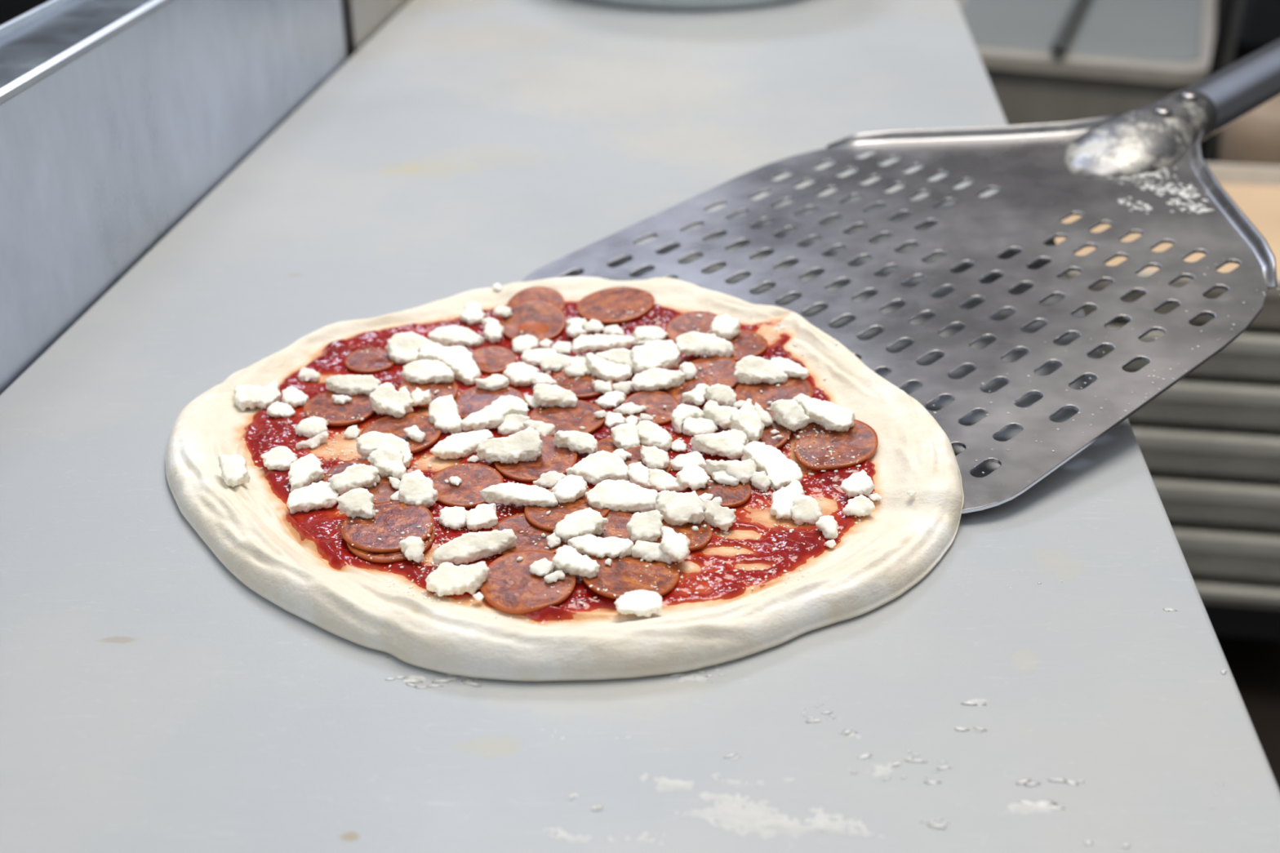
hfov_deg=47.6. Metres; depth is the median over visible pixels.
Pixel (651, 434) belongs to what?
chunk
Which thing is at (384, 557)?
slice
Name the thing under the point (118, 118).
backsplash
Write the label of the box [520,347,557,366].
chunk
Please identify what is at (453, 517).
chunk
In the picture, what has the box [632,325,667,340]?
chunk
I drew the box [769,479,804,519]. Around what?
chunk
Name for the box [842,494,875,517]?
chunk
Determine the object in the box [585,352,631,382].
chunk
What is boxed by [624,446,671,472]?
slice
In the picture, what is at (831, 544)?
crumb
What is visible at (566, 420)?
slice
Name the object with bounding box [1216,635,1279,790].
floor
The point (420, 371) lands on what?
chunk
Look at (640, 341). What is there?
chunk
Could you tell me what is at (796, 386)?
slice
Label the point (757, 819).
flour
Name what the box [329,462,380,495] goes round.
chunk
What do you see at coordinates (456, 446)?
chunk
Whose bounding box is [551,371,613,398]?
slice
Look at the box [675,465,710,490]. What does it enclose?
chunk
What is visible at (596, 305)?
slice
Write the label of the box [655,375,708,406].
slice
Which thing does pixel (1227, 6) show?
post
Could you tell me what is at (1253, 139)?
crock
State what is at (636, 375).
chunk
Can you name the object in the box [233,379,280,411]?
chunk
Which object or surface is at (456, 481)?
crumb
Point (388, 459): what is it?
chunk
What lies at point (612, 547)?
chunk
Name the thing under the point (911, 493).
crumb
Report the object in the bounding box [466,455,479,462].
crumb
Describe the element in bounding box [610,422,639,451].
chunk
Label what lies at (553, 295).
slice
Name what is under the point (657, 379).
chunk
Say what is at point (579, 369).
chunk
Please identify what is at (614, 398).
chunk
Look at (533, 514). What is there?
slice
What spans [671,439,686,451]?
crumb
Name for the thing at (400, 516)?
slice
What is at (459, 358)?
chunk
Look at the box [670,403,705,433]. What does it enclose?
chunk
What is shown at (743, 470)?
chunk
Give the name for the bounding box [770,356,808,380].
chunk
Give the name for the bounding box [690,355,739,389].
slice
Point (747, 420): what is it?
chunk
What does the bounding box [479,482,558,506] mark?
chunk
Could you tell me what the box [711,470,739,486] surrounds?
chunk
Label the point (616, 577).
slice
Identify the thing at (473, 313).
chunk
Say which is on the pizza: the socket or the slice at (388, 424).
the slice at (388, 424)
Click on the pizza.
(291, 561)
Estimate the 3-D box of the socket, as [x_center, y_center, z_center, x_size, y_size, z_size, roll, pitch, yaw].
[0.290,-0.168,0.839,0.114,0.033,0.062,-23,36,-35]
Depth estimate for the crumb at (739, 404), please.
0.63 m
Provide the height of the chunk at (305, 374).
0.006 m
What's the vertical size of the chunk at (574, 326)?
0.007 m
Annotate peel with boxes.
[521,38,1279,513]
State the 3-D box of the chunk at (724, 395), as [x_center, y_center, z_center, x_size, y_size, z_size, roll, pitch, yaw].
[0.035,-0.013,0.634,0.014,0.008,0.008,7,30,12]
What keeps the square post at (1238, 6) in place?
on the floor
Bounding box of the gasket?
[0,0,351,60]
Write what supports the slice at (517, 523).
on the pizza
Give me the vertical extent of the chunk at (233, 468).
0.010 m
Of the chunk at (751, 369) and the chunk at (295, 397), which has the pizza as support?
the chunk at (295, 397)
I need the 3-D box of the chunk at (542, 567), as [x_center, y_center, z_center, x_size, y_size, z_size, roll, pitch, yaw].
[-0.035,0.051,0.524,0.008,0.004,0.008,15,32,25]
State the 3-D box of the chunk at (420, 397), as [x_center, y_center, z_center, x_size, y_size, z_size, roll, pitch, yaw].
[-0.097,-0.013,0.639,0.010,0.006,0.009,0,29,0]
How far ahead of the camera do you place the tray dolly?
1.82 m
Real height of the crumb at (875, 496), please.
0.002 m
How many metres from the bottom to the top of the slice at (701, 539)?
0.003 m
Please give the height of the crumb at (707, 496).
0.002 m
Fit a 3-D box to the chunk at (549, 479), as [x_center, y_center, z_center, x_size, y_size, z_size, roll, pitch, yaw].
[-0.036,0.021,0.581,0.014,0.006,0.007,0,29,0]
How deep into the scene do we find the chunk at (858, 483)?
0.57 m
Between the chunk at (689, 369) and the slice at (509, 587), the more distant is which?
the chunk at (689, 369)
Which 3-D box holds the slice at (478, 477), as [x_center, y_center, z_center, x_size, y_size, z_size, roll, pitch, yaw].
[-0.070,0.024,0.580,0.030,0.003,0.030,0,29,0]
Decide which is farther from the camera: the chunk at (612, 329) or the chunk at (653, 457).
the chunk at (612, 329)
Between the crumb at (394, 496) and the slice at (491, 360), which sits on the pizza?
the slice at (491, 360)
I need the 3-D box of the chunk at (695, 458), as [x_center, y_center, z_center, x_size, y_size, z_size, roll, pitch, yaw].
[0.020,0.014,0.594,0.016,0.006,0.010,0,29,0]
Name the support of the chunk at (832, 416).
on the slice at (861, 438)
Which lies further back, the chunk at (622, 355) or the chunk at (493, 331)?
the chunk at (493, 331)
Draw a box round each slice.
[303,391,375,426]
[323,459,370,496]
[341,501,434,552]
[344,347,395,373]
[346,528,435,563]
[359,413,440,453]
[363,473,400,503]
[397,381,458,407]
[431,463,502,508]
[455,386,525,420]
[471,346,515,374]
[480,550,575,614]
[491,513,568,555]
[493,434,577,482]
[499,298,566,342]
[506,286,564,310]
[524,488,609,532]
[528,400,604,436]
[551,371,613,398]
[576,286,654,324]
[582,555,679,599]
[593,510,635,545]
[594,436,646,453]
[622,390,678,425]
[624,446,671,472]
[652,519,712,551]
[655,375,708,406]
[665,311,718,343]
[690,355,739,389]
[692,475,751,507]
[722,330,768,361]
[728,409,791,448]
[734,377,813,409]
[793,419,878,470]
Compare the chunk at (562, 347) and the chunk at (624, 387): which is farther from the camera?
the chunk at (562, 347)
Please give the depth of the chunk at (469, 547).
0.54 m
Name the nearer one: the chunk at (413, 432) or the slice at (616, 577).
the slice at (616, 577)
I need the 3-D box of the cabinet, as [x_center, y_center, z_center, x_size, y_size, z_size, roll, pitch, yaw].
[1.746,-1.325,3.439,0.700,1.400,0.600,0,29,0]
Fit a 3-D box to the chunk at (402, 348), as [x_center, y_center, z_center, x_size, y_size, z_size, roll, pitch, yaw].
[-0.107,-0.036,0.681,0.027,0.011,0.016,0,29,0]
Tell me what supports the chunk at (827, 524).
on the pizza
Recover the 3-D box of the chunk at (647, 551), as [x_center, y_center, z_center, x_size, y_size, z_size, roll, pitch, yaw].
[0.005,0.047,0.535,0.017,0.006,0.007,8,30,14]
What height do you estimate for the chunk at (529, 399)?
0.004 m
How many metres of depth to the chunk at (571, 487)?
0.57 m
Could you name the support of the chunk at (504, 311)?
on the slice at (535, 317)
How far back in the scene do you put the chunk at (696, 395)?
0.63 m
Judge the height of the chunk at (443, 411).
0.010 m
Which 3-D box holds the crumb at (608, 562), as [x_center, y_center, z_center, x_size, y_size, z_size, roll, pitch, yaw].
[-0.011,0.050,0.530,0.003,0.002,0.003,13,32,22]
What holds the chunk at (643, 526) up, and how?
on the slice at (701, 539)
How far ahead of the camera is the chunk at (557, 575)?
0.52 m
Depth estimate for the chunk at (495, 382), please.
0.65 m
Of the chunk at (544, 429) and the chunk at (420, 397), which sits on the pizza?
the chunk at (544, 429)
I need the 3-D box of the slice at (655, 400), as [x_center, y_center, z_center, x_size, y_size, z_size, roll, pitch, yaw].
[0.004,-0.008,0.636,0.025,0.004,0.026,0,29,0]
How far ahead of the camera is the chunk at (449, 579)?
0.52 m
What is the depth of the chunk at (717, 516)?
0.56 m
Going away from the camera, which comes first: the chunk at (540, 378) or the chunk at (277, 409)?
the chunk at (277, 409)
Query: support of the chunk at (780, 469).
on the pizza
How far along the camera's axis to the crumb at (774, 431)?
0.61 m
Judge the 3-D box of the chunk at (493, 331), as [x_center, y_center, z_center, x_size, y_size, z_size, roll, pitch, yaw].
[-0.071,-0.047,0.702,0.011,0.008,0.014,0,29,0]
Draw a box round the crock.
[1217,96,1279,166]
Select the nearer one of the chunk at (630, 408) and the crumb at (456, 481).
the crumb at (456, 481)
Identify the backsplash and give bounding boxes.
[0,0,346,395]
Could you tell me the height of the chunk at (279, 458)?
0.006 m
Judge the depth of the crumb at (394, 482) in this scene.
0.58 m
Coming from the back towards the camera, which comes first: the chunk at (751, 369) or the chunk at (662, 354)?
the chunk at (662, 354)
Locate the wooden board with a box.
[1054,183,1279,277]
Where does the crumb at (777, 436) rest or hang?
on the slice at (766, 438)
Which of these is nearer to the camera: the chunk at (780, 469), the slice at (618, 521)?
the slice at (618, 521)
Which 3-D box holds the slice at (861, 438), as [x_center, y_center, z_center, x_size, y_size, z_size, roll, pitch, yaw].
[0.081,0.008,0.601,0.034,0.009,0.034,0,29,0]
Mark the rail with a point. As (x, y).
(365, 18)
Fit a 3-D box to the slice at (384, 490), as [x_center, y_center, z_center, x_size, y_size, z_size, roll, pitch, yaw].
[-0.101,0.025,0.578,0.022,0.004,0.022,0,29,0]
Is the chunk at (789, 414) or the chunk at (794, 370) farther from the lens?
the chunk at (794, 370)
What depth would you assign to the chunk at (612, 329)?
0.69 m
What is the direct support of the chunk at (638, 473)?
on the pizza
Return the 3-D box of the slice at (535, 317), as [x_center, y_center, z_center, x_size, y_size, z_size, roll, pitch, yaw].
[-0.052,-0.052,0.710,0.033,0.008,0.033,0,29,0]
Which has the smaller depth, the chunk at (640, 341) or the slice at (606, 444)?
the slice at (606, 444)
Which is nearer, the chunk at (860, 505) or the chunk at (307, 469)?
the chunk at (860, 505)
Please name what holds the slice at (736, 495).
on the pizza
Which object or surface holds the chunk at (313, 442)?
on the pizza
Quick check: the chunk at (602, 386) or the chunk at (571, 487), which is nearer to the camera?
the chunk at (571, 487)
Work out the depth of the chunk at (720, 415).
0.62 m
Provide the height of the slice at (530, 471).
0.003 m
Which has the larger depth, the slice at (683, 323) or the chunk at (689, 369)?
the slice at (683, 323)
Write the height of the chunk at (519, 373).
0.007 m
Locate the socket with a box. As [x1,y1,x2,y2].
[1064,88,1217,177]
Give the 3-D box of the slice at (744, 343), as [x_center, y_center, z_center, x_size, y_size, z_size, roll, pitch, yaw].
[0.045,-0.037,0.675,0.028,0.004,0.028,0,29,0]
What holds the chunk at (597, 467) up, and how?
on the pizza
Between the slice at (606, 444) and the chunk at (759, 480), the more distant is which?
the slice at (606, 444)
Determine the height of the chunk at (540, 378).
0.005 m
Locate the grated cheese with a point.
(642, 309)
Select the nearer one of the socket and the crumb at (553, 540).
the crumb at (553, 540)
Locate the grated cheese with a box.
[240,303,865,625]
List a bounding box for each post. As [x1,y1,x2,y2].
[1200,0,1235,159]
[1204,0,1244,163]
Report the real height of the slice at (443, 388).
0.003 m
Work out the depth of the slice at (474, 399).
0.64 m
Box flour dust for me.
[385,570,1226,848]
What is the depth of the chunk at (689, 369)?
0.65 m
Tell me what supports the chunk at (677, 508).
on the slice at (701, 539)
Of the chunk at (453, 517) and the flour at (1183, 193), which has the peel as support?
the flour at (1183, 193)
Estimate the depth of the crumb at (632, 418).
0.62 m
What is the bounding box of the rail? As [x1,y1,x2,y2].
[345,0,409,56]
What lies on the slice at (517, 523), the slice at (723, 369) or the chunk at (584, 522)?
the chunk at (584, 522)
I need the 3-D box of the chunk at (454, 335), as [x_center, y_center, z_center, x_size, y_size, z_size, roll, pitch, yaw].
[-0.088,-0.043,0.696,0.027,0.008,0.011,0,29,0]
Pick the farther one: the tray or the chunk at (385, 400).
the tray
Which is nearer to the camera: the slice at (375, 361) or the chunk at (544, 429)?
the chunk at (544, 429)
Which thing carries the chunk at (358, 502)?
on the slice at (400, 516)
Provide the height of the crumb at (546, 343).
0.003 m
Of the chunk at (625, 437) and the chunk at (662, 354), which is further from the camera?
the chunk at (662, 354)
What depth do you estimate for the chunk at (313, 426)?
0.62 m
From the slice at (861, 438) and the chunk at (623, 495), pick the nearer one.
the chunk at (623, 495)
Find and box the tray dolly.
[1203,603,1279,640]
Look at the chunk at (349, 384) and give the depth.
0.65 m
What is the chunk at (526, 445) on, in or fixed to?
on the slice at (530, 471)
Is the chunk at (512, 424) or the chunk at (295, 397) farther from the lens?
the chunk at (295, 397)
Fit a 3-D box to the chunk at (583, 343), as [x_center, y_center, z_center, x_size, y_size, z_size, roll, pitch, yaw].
[-0.017,-0.040,0.684,0.033,0.006,0.010,-5,29,-9]
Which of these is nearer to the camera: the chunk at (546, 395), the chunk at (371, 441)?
the chunk at (371, 441)
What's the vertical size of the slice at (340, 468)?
0.003 m
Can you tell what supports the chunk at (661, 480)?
on the pizza
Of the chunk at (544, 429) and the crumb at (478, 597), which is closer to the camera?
the crumb at (478, 597)
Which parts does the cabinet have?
panel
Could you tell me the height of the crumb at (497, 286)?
0.003 m
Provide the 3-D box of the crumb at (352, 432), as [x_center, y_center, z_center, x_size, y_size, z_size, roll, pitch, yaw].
[-0.123,0.003,0.620,0.007,0.004,0.006,0,29,0]
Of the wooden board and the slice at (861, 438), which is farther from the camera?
the wooden board
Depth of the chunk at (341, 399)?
0.64 m
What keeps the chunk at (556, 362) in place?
on the pizza
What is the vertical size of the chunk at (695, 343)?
0.009 m
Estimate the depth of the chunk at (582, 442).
0.60 m
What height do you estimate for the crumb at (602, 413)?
0.003 m
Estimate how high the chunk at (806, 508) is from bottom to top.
0.009 m
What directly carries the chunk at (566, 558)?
on the slice at (616, 577)
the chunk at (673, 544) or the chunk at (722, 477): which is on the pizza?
the chunk at (673, 544)
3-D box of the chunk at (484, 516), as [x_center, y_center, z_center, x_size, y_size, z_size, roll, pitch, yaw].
[-0.061,0.035,0.557,0.013,0.006,0.012,0,29,0]
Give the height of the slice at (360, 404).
0.002 m
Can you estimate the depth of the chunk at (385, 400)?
0.63 m
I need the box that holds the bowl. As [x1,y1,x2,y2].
[585,0,794,10]
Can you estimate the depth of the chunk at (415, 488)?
0.57 m
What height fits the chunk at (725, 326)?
0.008 m
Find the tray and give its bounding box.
[956,0,1216,125]
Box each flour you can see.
[403,668,1052,844]
[591,167,1279,473]
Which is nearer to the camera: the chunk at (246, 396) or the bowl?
the chunk at (246, 396)
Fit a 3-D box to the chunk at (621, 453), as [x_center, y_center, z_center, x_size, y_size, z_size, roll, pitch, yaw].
[-0.008,0.012,0.593,0.008,0.003,0.006,0,29,0]
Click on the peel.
(1043, 175)
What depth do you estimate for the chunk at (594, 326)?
0.70 m
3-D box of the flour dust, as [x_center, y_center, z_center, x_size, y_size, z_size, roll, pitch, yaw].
[0.057,0.088,0.480,0.284,0.001,0.141,0,29,0]
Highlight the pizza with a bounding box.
[165,276,964,681]
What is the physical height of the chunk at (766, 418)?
0.008 m
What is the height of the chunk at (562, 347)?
0.005 m
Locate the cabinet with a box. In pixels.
[1212,0,1279,163]
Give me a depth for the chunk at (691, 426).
0.62 m
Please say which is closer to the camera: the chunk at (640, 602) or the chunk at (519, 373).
the chunk at (640, 602)
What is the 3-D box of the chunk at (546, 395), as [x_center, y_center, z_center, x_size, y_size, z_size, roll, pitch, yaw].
[-0.037,-0.014,0.637,0.020,0.009,0.009,0,29,0]
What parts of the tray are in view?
scoop handle, lid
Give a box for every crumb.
[343,425,360,439]
[388,476,399,489]
[390,490,399,500]
[448,475,462,485]
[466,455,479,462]
[472,591,484,601]
[492,282,502,290]
[538,338,553,348]
[546,532,560,548]
[593,409,607,418]
[604,558,612,565]
[625,414,639,424]
[640,413,653,420]
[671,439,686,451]
[698,493,713,500]
[733,400,746,408]
[770,429,779,434]
[771,435,783,439]
[824,539,835,548]
[866,493,881,501]
[906,490,915,497]
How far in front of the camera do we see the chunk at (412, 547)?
0.53 m
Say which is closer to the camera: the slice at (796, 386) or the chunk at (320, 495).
the chunk at (320, 495)
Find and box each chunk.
[217,453,250,487]
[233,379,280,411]
[261,445,297,471]
[266,401,295,417]
[281,386,308,407]
[286,480,338,514]
[288,453,324,491]
[294,416,328,438]
[295,431,328,449]
[297,367,320,382]
[324,374,381,395]
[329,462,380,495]
[331,394,351,404]
[336,487,375,519]
[355,431,413,468]
[367,442,406,479]
[368,382,413,417]
[385,331,439,364]
[398,469,438,507]
[399,536,424,563]
[400,359,454,384]
[403,425,425,442]
[410,386,431,406]
[417,342,481,385]
[425,561,489,596]
[427,324,484,346]
[428,394,462,434]
[430,429,493,459]
[432,528,517,565]
[438,506,467,529]
[459,301,485,324]
[460,395,528,431]
[465,502,497,530]
[473,373,509,391]
[475,426,542,463]
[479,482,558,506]
[481,317,504,343]
[493,305,512,317]
[497,413,529,435]
[502,361,539,386]
[511,334,538,354]
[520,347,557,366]
[522,419,555,436]
[524,395,539,408]
[528,557,555,576]
[530,372,556,386]
[532,383,577,408]
[533,471,565,488]
[538,353,585,372]
[543,569,564,583]
[551,341,571,354]
[551,474,587,503]
[552,545,599,578]
[553,430,597,453]
[553,506,608,542]
[564,361,590,377]
[565,317,588,338]
[565,449,629,484]
[567,533,633,558]
[571,333,639,354]
[583,319,604,333]
[584,479,657,512]
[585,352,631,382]
[591,380,613,394]
[595,347,638,374]
[595,391,626,408]
[603,324,625,335]
[604,411,626,428]
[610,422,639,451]
[611,381,635,395]
[612,448,631,461]
[613,401,647,415]
[613,589,662,617]
[626,462,651,488]
[626,510,663,542]
[630,339,680,373]
[630,367,656,391]
[631,368,685,391]
[631,540,671,564]
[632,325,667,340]
[636,339,654,344]
[636,420,672,452]
[640,444,669,469]
[648,468,686,491]
[654,489,706,525]
[658,525,690,562]
[669,451,706,471]
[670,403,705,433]
[675,331,734,357]
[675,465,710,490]
[679,361,697,379]
[681,383,709,405]
[682,417,718,436]
[688,429,748,459]
[702,399,737,429]
[702,496,736,531]
[704,383,736,406]
[704,458,756,484]
[709,313,740,340]
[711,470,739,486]
[729,398,764,441]
[733,355,787,384]
[741,440,803,489]
[750,471,770,490]
[754,401,773,426]
[769,399,809,431]
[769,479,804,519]
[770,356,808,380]
[790,494,822,525]
[792,393,855,431]
[815,515,838,538]
[840,470,874,497]
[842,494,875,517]
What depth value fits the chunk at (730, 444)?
0.60 m
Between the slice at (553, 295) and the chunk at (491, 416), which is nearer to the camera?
the chunk at (491, 416)
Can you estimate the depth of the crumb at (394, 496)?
0.57 m
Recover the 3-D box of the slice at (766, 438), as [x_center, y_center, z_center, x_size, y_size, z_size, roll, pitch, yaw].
[0.051,0.002,0.613,0.027,0.008,0.027,0,29,0]
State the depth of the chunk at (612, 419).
0.63 m

